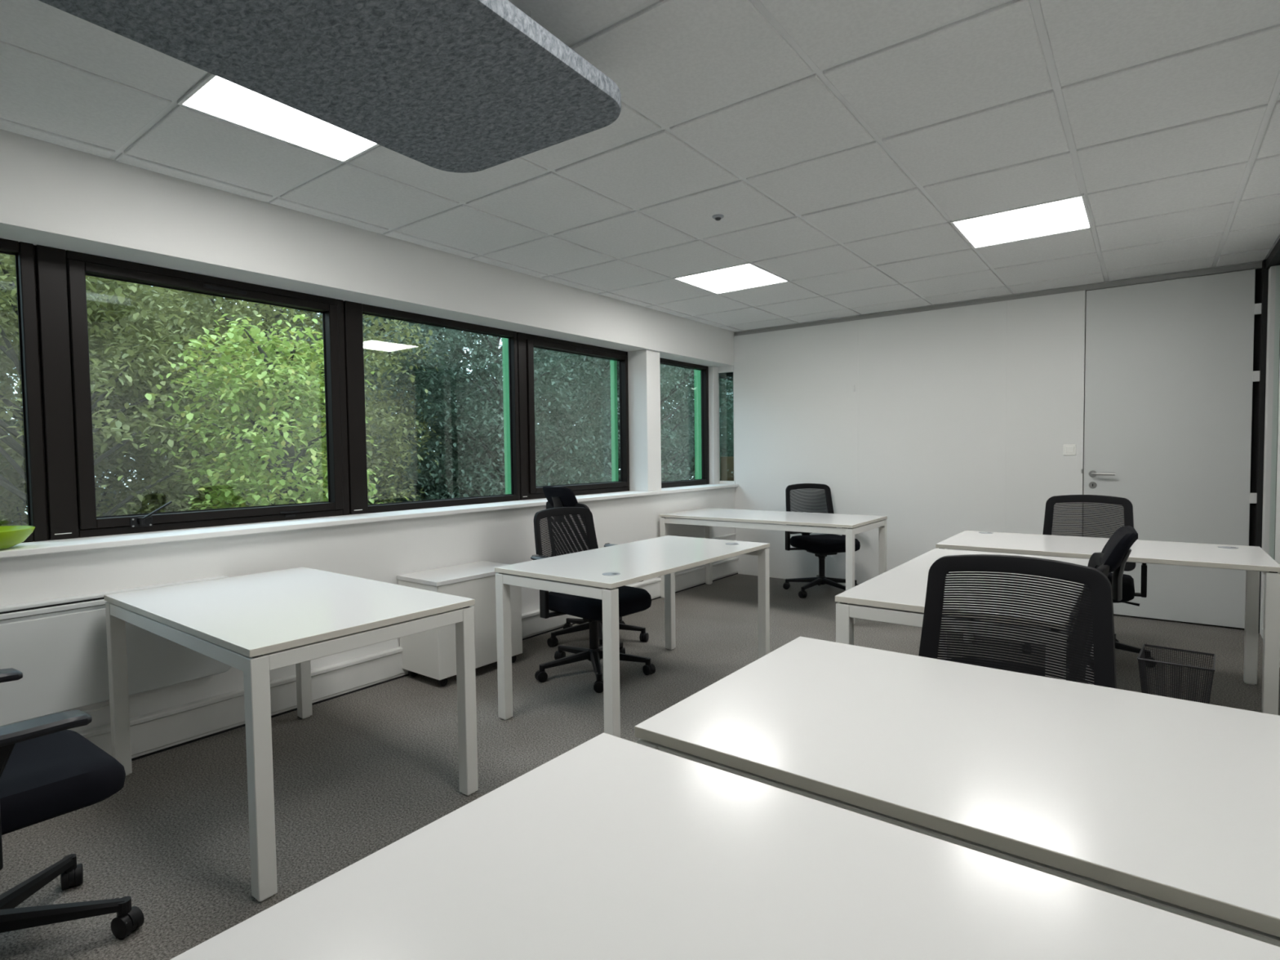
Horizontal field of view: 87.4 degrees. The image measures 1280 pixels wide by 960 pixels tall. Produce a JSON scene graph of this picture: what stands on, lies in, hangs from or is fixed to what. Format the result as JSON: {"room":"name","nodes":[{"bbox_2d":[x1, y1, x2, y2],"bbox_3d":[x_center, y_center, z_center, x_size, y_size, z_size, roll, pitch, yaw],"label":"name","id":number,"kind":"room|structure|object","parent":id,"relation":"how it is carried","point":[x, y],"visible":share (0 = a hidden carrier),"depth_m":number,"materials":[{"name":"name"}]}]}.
{"room":"open-plan office","nodes":[
{"label":"open-plan office","id":0,"kind":"room"},
{"bbox_2d":[0,128,735,732],"bbox_3d":[-1.143,0.028,4.413,0.380,2.930,10.100,1,3,37],"label":"wall","id":1,"kind":"structure","parent":0,"point":[52,195],"depth_m":3.36,"materials":[{"name":"white paint"}]},
{"bbox_2d":[0,238,48,542],"bbox_3d":[-2.872,-0.329,2.248,0.064,1.210,1.300,1,3,37],"label":"window","id":2,"kind":"structure","parent":1,"relation":"in","point":[24,252],"depth_m":2.73,"materials":[{"name":"brown metal"}]},
{"bbox_2d":[0,575,231,726],"bbox_3d":[-2.321,0.703,2.507,0.068,0.472,1.430,1,3,37],"label":"cabinet","id":3,"kind":"object","parent":1,"relation":"attached to","point":[59,646],"visible":0.52,"depth_m":2.61,"materials":[{"name":"white metal"}]},
{"bbox_2d":[0,575,228,620],"bbox_3d":[-2.325,0.496,2.500,0.064,0.058,1.430,1,3,37],"label":"grille","id":4,"kind":"object","parent":3,"relation":"attached to","point":[91,604],"depth_m":2.59,"materials":[{"name":"white metal"}]},
{"bbox_2d":[33,244,350,540],"bbox_3d":[-2.055,-0.380,3.268,0.129,1.210,1.315,1,3,37],"label":"window","id":5,"kind":"structure","parent":1,"relation":"in","point":[60,274],"depth_m":2.86,"materials":[{"name":"brown metal"}]},
{"bbox_2d":[203,284,246,294],"bbox_3d":[-2.023,-0.930,3.271,0.007,0.018,0.191,1,3,37],"label":"vent","id":6,"kind":"object","parent":5,"relation":"attached to","point":[224,289],"depth_m":3.27,"materials":[{"name":"black plastic"}]},
{"bbox_2d":[0,484,738,558],"bbox_3d":[-1.613,0.217,3.648,0.282,0.026,8.299,1,3,37],"label":"window sill","id":7,"kind":"structure","parent":1,"relation":"attached to","point":[36,548],"depth_m":3.29,"materials":[{"name":"white paint"}]},
{"bbox_2d":[0,525,35,549],"bbox_3d":[-2.448,0.224,2.492,0.300,0.076,0.300,1,3,37],"label":"bowl","id":8,"kind":"object","parent":7,"relation":"on","point":[10,535],"visible":1,"depth_m":2.50,"materials":[{"name":"green plastic"}]},
{"bbox_2d":[77,556,738,758],"bbox_3d":[-1.506,1.044,3.607,0.045,0.172,8.298,1,3,37],"label":"baseboard","id":9,"kind":"structure","parent":1,"relation":"attached to","point":[159,730],"depth_m":3.28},
{"bbox_2d":[343,300,519,514],"bbox_3d":[-1.289,-0.432,4.327,0.066,1.210,1.300,1,3,37],"label":"window","id":10,"kind":"structure","parent":1,"relation":"in","point":[353,312],"depth_m":3.90,"materials":[{"name":"brown metal"}]},
{"bbox_2d":[131,573,737,760],"bbox_3d":[-1.511,1.125,3.615,0.030,0.010,8.298,1,3,37],"label":"joint","id":11,"kind":"object","parent":1,"relation":"attached to","point":[405,675],"visible":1,"depth_m":3.33,"materials":[{"name":"black"}]},
{"bbox_2d":[516,332,629,500],"bbox_3d":[-0.502,-0.484,5.347,0.084,1.210,1.280,1,3,37],"label":"window","id":12,"kind":"structure","parent":1,"relation":"in","point":[529,490],"depth_m":4.99,"materials":[{"name":"brown metal"}]},
{"bbox_2d":[576,347,592,352],"bbox_3d":[-0.444,-1.034,5.346,0.007,0.018,0.194,1,3,37],"label":"vent","id":13,"kind":"object","parent":12,"relation":"attached to","point":[578,349],"depth_m":5.35,"materials":[{"name":"black plastic"}]},
{"bbox_2d":[627,349,661,491],"bbox_3d":[0.015,-0.512,5.883,0.270,1.210,0.198,1,3,37],"label":"pillar","id":14,"kind":"structure","parent":1,"relation":"attached to","point":[643,366],"depth_m":5.79,"materials":[{"name":"white paint"}]},
{"bbox_2d":[659,357,709,488],"bbox_3d":[0.298,-0.537,6.415,0.064,1.210,1.280,1,3,37],"label":"window","id":15,"kind":"structure","parent":1,"relation":"in","point":[704,370],"depth_m":6.87,"materials":[{"name":"brown metal"}]},
{"bbox_2d":[711,533,736,538],"bbox_3d":[0.462,0.641,6.208,0.022,0.120,1.748,1,3,37],"label":"trunking","id":16,"kind":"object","parent":1,"relation":"attached to","point":[733,534],"depth_m":6.72,"materials":[{"name":"white plastic"}]},
{"bbox_2d":[719,372,733,480],"bbox_3d":[1.266,-0.600,7.687,0.064,1.210,1.620,1,3,37],"label":"window","id":17,"kind":"structure","parent":1,"relation":"in","point":[729,375],"depth_m":7.20,"materials":[{"name":"brown metal"}]},
{"bbox_3d":[1.457,0.016,7.684,0.282,0.026,1.750,1,3,37],"label":"window sill","id":18,"kind":"structure","parent":1,"relation":"attached to","visible":0},
{"bbox_2d":[720,456,733,480],"bbox_3d":[1.066,-0.111,7.152,0.240,0.280,0.400,1,3,37],"label":"cardboard box","id":19,"kind":"object","parent":18,"relation":"on","point":[726,462],"visible":0.18,"depth_m":7.02,"materials":[{"name":"brown cardboard"}]},
{"bbox_2d":[0,0,1279,332],"bbox_3d":[0.035,-1.324,2.318,4.016,0.032,8.326,1,3,37],"label":"ceiling","id":20,"kind":"structure","parent":0,"point":[837,144],"depth_m":2.69,"materials":[{"name":"tile"}]},
{"bbox_2d":[177,72,379,163],"bbox_3d":[-1.165,-1.310,2.352,0.600,0.031,0.600,1,3,37],"label":"recessed light","id":21,"kind":"object","parent":20,"relation":"in","point":[215,96],"visible":0.36,"depth_m":2.41,"materials":[{"name":"white plastic"}]},
{"bbox_2d":[38,0,621,173],"bbox_3d":[-0.864,-1.153,1.431,0.790,0.205,1.900,1,3,34],"label":"acoustic baffle","id":22,"kind":"object","parent":20,"relation":"hanging from","point":[451,86],"visible":1,"depth_m":1.72,"materials":[{"name":"grey fabric"}]},
{"bbox_2d":[711,214,724,220],"bbox_3d":[0.402,-1.351,3.457,0.060,0.025,0.060,1,3,37],"label":"ceiling sensor","id":23,"kind":"object","parent":20,"relation":"attached to","point":[717,217],"visible":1,"depth_m":3.44,"materials":[{"name":"grey plastic"}]},
{"bbox_2d":[672,261,789,293],"bbox_3d":[0.649,-1.429,4.737,0.600,0.031,0.600,1,3,37],"label":"recessed light","id":24,"kind":"object","parent":20,"relation":"in","point":[748,275],"visible":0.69,"depth_m":4.71,"materials":[{"name":"white plastic"}]},
{"bbox_2d":[950,193,1092,248],"bbox_3d":[2.083,-1.403,3.649,0.600,0.031,0.600,1,3,37],"label":"recessed light","id":25,"kind":"object","parent":20,"relation":"in","point":[1070,214],"visible":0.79,"depth_m":3.62,"materials":[{"name":"white plastic"}]},
{"bbox_2d":[0,573,1279,959],"bbox_3d":[1.220,1.194,2.674,5.920,0.120,10.300,1,3,37],"label":"floor","id":26,"kind":"structure","parent":0,"point":[370,768],"depth_m":2.74,"materials":[{"name":"carpet"}]},
{"bbox_2d":[0,667,144,939],"bbox_3d":[-1.672,0.734,1.618,0.674,0.956,0.647,1,3,35],"label":"office chair","id":27,"kind":"object","parent":26,"relation":"on","point":[48,770],"visible":1,"depth_m":1.68,"materials":[{"name":"black fabric"}]},
{"bbox_2d":[103,566,478,902],"bbox_3d":[-1.353,0.808,2.567,1.290,0.725,0.778,1,3,37],"label":"office desk","id":28,"kind":"object","parent":26,"relation":"on","point":[255,624],"visible":0.98,"depth_m":2.34,"materials":[{"name":"white laminate"}]},
{"bbox_2d":[396,560,522,686],"bbox_3d":[-1.039,0.820,3.927,0.371,0.582,0.610,1,3,37],"label":"drawer pedestal","id":29,"kind":"object","parent":26,"relation":"on","point":[432,653],"visible":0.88,"depth_m":3.77,"materials":[{"name":"white"}]},
{"bbox_2d":[530,506,655,693],"bbox_3d":[-0.281,0.636,3.856,0.648,0.938,0.676,1,3,41],"label":"office chair","id":30,"kind":"object","parent":26,"relation":"on","point":[632,600],"visible":0.67,"depth_m":3.80,"materials":[{"name":"black plastic"}]},
{"bbox_2d":[542,485,648,647],"bbox_3d":[-0.317,0.553,4.518,0.682,1.050,0.655,-3,3,-43],"label":"office chair","id":31,"kind":"object","parent":26,"relation":"on","point":[556,496],"visible":0.25,"depth_m":4.36,"materials":[{"name":"black plastic"}]},
{"bbox_2d":[494,535,769,737],"bbox_3d":[0.036,0.750,3.530,0.715,0.728,1.435,1,3,37],"label":"office desk","id":32,"kind":"object","parent":26,"relation":"on","point":[596,573],"visible":0.92,"depth_m":3.17,"materials":[{"name":"white laminate"}]},
{"bbox_2d":[169,732,1279,959],"bbox_3d":[0.257,0.868,0.553,1.407,0.725,0.787,1,3,37],"label":"office desk","id":33,"kind":"object","parent":26,"relation":"on","point":[611,847],"visible":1,"depth_m":0.81,"materials":[{"name":"white laminate"}]},
{"bbox_2d":[659,507,887,624],"bbox_3d":[1.080,0.655,5.589,1.685,0.725,0.790,1,3,37],"label":"office desk","id":34,"kind":"object","parent":26,"relation":"on","point":[852,524],"visible":0.83,"depth_m":5.35,"materials":[{"name":"white laminate"}]},
{"bbox_2d":[782,483,860,598],"bbox_3d":[1.627,0.519,5.932,0.683,0.956,0.662,-1,2,-16],"label":"office chair","id":35,"kind":"object","parent":26,"relation":"on","point":[823,545],"visible":0.66,"depth_m":5.97,"materials":[{"name":"black fabric"}]},
{"bbox_2d":[634,636,1279,946],"bbox_3d":[0.776,0.835,1.211,1.377,0.725,0.776,1,3,37],"label":"office desk","id":36,"kind":"object","parent":26,"relation":"on","point":[1171,805],"visible":0.76,"depth_m":1.14,"materials":[{"name":"white laminate"}]},
{"bbox_2d":[835,548,1093,684],"bbox_3d":[1.438,0.762,2.823,0.715,0.725,1.445,1,3,37],"label":"office desk","id":37,"kind":"object","parent":26,"relation":"on","point":[897,595],"visible":0.42,"depth_m":2.44,"materials":[{"name":"white laminate"}]},
{"bbox_2d":[918,554,1116,688],"bbox_3d":[0.888,0.703,1.689,0.673,0.948,0.657,1,3,39],"label":"office chair","id":38,"kind":"object","parent":26,"relation":"on","point":[941,572],"visible":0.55,"depth_m":1.88,"materials":[{"name":"black plastic"}]},
{"bbox_2d":[947,525,1137,683],"bbox_3d":[1.316,0.650,2.364,0.690,0.988,0.654,1,3,33],"label":"office chair","id":39,"kind":"object","parent":26,"relation":"on","point":[1114,555],"visible":0.14,"depth_m":2.17,"materials":[{"name":"black plastic"}]},
{"bbox_2d":[1020,494,1155,667],"bbox_3d":[2.667,0.583,4.010,0.682,0.956,0.661,1,3,37],"label":"office chair","id":40,"kind":"object","parent":26,"relation":"on","point":[1128,588],"visible":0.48,"depth_m":4.18,"materials":[{"name":"black fabric"}]},
{"bbox_2d":[935,530,1279,715],"bbox_3d":[2.457,0.714,3.649,1.415,0.728,0.765,1,3,37],"label":"office desk","id":41,"kind":"object","parent":26,"relation":"on","point":[1253,560],"visible":0.88,"depth_m":3.45,"materials":[{"name":"white laminate"}]},
{"bbox_2d":[1137,644,1215,703],"bbox_3d":[2.438,0.951,3.049,0.268,0.304,0.288,1,3,41],"label":"waste bin","id":42,"kind":"object","parent":26,"relation":"on","point":[1142,660],"visible":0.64,"depth_m":3.01,"materials":[{"name":"grey metal"}]},
{"bbox_2d":[708,365,734,484],"bbox_3d":[0.829,-0.564,6.929,0.300,1.210,0.165,1,3,37],"label":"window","id":43,"kind":"structure","parent":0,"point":[727,369],"depth_m":6.91,"materials":[{"name":"white"}]},
{"bbox_2d":[733,260,1262,585],"bbox_3d":[2.530,-0.273,5.752,4.200,2.530,0.102,1,3,37],"label":"wall","id":44,"kind":"structure","parent":0,"point":[956,420],"depth_m":5.79,"materials":[{"name":"white paint"}]},
{"bbox_2d":[734,262,1262,336],"bbox_3d":[2.566,-1.456,5.647,3.990,0.038,0.032,1,3,37],"label":"channel","id":45,"kind":"object","parent":44,"relation":"attached to","point":[1259,264],"visible":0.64,"depth_m":5.20,"materials":[{"name":"grey metal"}]},
{"bbox_2d":[1062,444,1075,455],"bbox_3d":[3.279,-0.230,5.115,0.082,0.082,0.014,1,3,37],"label":"light switch","id":46,"kind":"object","parent":44,"relation":"attached to","point":[1068,450],"visible":1,"depth_m":5.11,"materials":[{"name":"white plastic"}]},
{"bbox_2d":[1082,268,1262,628],"bbox_3d":[3.806,-0.211,4.809,1.045,2.450,0.045,1,3,37],"label":"lining","id":47,"kind":"object","parent":44,"relation":"attached to","point":[1258,272],"visible":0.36,"depth_m":4.52,"materials":[{"name":"black metal"}]},
{"bbox_2d":[1080,268,1262,628],"bbox_3d":[3.728,-0.202,4.765,0.988,2.413,0.104,1,3,37],"label":"door","id":48,"kind":"structure","parent":47,"relation":"attached to","point":[1170,376],"depth_m":4.73,"materials":[{"name":"white"}]},
{"bbox_2d":[1254,259,1269,633],"bbox_3d":[4.162,-0.211,4.450,0.085,2.470,0.085,1,3,37],"label":"gap","id":49,"kind":"structure","parent":44,"relation":"attached to","point":[1264,273],"depth_m":4.43,"materials":[{"name":"black"}]},
{"bbox_2d":[1275,389,1279,666],"bbox_3d":[1.481,-0.059,0.872,0.100,2.520,7.648,1,3,37],"label":"wall","id":50,"kind":"structure","parent":0,"point":[1277,518],"depth_m":3.91,"materials":[{"name":"white paint"}]},
{"bbox_2d":[1259,238,1279,638],"bbox_3d":[3.962,-0.195,4.169,0.082,2.465,0.605,1,3,37],"label":"window","id":51,"kind":"structure","parent":50,"relation":"in","point":[1272,388],"depth_m":4.30,"materials":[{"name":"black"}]},
{"label":"outside","id":52,"kind":"structure","parent":0,"visible":0},
{"bbox_3d":[-19.320,3.594,30.109,59.450,0.200,100.000,1,3,37],"label":"ground","id":53,"kind":"structure","parent":52,"visible":0},
{"bbox_2d":[0,392,23,515],"bbox_3d":[-14.750,-0.458,9.723,8.884,12.846,8.485,0,2,9],"label":"leafy tree","id":54,"kind":"object","parent":53,"relation":"on","point":[10,423],"visible":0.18,"depth_m":13.19,"materials":[{"name":"green plant"}]},
{"bbox_2d":[0,253,268,542],"bbox_3d":[-11.683,-0.080,14.003,7.839,12.271,8.622,-1,2,-12],"label":"leafy tree","id":55,"kind":"object","parent":53,"relation":"on","point":[6,472],"visible":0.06,"depth_m":11.95,"materials":[{"name":"green plant"}]},
{"bbox_2d":[0,286,299,525],"bbox_3d":[-15.818,0.544,16.616,8.502,16.272,16.019,1,3,31],"label":"leafy tree","id":56,"kind":"object","parent":53,"relation":"on","point":[16,332],"visible":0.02,"depth_m":16.05,"materials":[{"name":"green plant"}]},
{"bbox_2d":[0,253,324,540],"bbox_3d":[-7.936,0.225,9.327,7.952,9.085,6.508,1,3,37],"label":"leafy tree","id":57,"kind":"object","parent":53,"relation":"on","point":[100,331],"visible":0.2,"depth_m":8.61,"materials":[{"name":"green plant"}]},
{"bbox_2d":[21,305,446,505],"bbox_3d":[-11.224,-1.848,21.457,8.437,17.500,15.200,0,3,24],"label":"leafy tree","id":58,"kind":"object","parent":53,"relation":"on","point":[110,487],"visible":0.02,"depth_m":20.44,"materials":[{"name":"green plant"}]},
{"bbox_2d":[117,307,408,515],"bbox_3d":[-4.337,1.016,8.203,3.132,6.349,2.693,-1,2,6],"label":"tree","id":59,"kind":"object","parent":53,"relation":"on","point":[283,389],"visible":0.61,"depth_m":7.71,"materials":[{"name":"green plant"}]},
{"bbox_2d":[92,287,462,516],"bbox_3d":[-6.427,-0.435,12.096,7.071,10.172,6.132,0,2,10],"label":"leafy tree","id":60,"kind":"object","parent":53,"relation":"on","point":[268,315],"visible":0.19,"depth_m":11.28,"materials":[{"name":"green plant"}]},
{"bbox_2d":[195,315,552,505],"bbox_3d":[-7.069,0.102,18.860,9.472,11.818,8.421,-1,2,-5],"label":"leafy tree","id":61,"kind":"object","parent":53,"relation":"on","point":[437,331],"visible":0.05,"depth_m":16.81,"materials":[{"name":"green plant"}]},
{"bbox_2d":[322,318,620,504],"bbox_3d":[-3.192,-0.183,14.383,5.923,11.172,7.272,1,3,32],"label":"leafy tree","id":62,"kind":"object","parent":53,"relation":"on","point":[497,483],"visible":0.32,"depth_m":13.51,"materials":[{"name":"green plant"}]},
{"bbox_2d":[502,337,511,494],"bbox_3d":[-0.963,0.964,5.092,0.081,6.600,0.040,1,3,37],"label":"facade fin","id":63,"kind":"object","parent":53,"relation":"on","point":[504,340],"visible":0.02,"depth_m":5.02,"materials":[{"name":"green paint"}]},
{"bbox_2d":[468,337,695,479],"bbox_3d":[-1.530,-1.613,30.773,16.215,17.147,8.159,-3,3,-40],"label":"leafy tree","id":64,"kind":"object","parent":53,"relation":"on","point":[491,337],"visible":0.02,"depth_m":30.31,"materials":[{"name":"green plant"}]},
{"bbox_2d":[609,360,618,481],"bbox_3d":[-0.213,0.913,6.108,0.045,6.600,0.040,1,3,37],"label":"facade fin","id":65,"kind":"object","parent":53,"relation":"on","point":[613,364],"visible":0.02,"depth_m":6.04,"materials":[{"name":"green paint"}]},
{"bbox_2d":[500,349,733,486],"bbox_3d":[-0.874,-0.258,22.891,9.452,11.879,8.983,0,2,15],"label":"leafy tree","id":66,"kind":"object","parent":53,"relation":"on","point":[566,375],"visible":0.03,"depth_m":20.83,"materials":[{"name":"green plant"}]},
{"bbox_2d":[533,352,733,484],"bbox_3d":[0.478,-0.649,16.114,6.056,11.145,6.484,0,2,10],"label":"leafy tree","id":67,"kind":"object","parent":53,"relation":"on","point":[593,390],"visible":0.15,"depth_m":15.58,"materials":[{"name":"green plant"}]},
{"bbox_2d":[659,364,733,479],"bbox_3d":[3.207,-0.004,19.453,7.614,11.632,6.529,-1,2,-10],"label":"leafy tree","id":68,"kind":"object","parent":53,"relation":"on","point":[729,384],"visible":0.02,"depth_m":17.50,"materials":[{"name":"green plant"}]},
{"bbox_2d":[693,369,702,479],"bbox_3d":[0.646,0.858,7.208,0.081,6.600,0.040,1,3,37],"label":"facade fin","id":69,"kind":"object","parent":53,"relation":"on","point":[697,374],"visible":0.02,"depth_m":7.13,"materials":[{"name":"green paint"}]},
{"bbox_2d":[690,391,733,479],"bbox_3d":[5.288,-1.007,24.425,8.192,9.206,6.880,1,3,37],"label":"leafy tree","id":70,"kind":"object","parent":53,"relation":"on","point":[731,392],"visible":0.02,"depth_m":23.73,"materials":[{"name":"green plant"}]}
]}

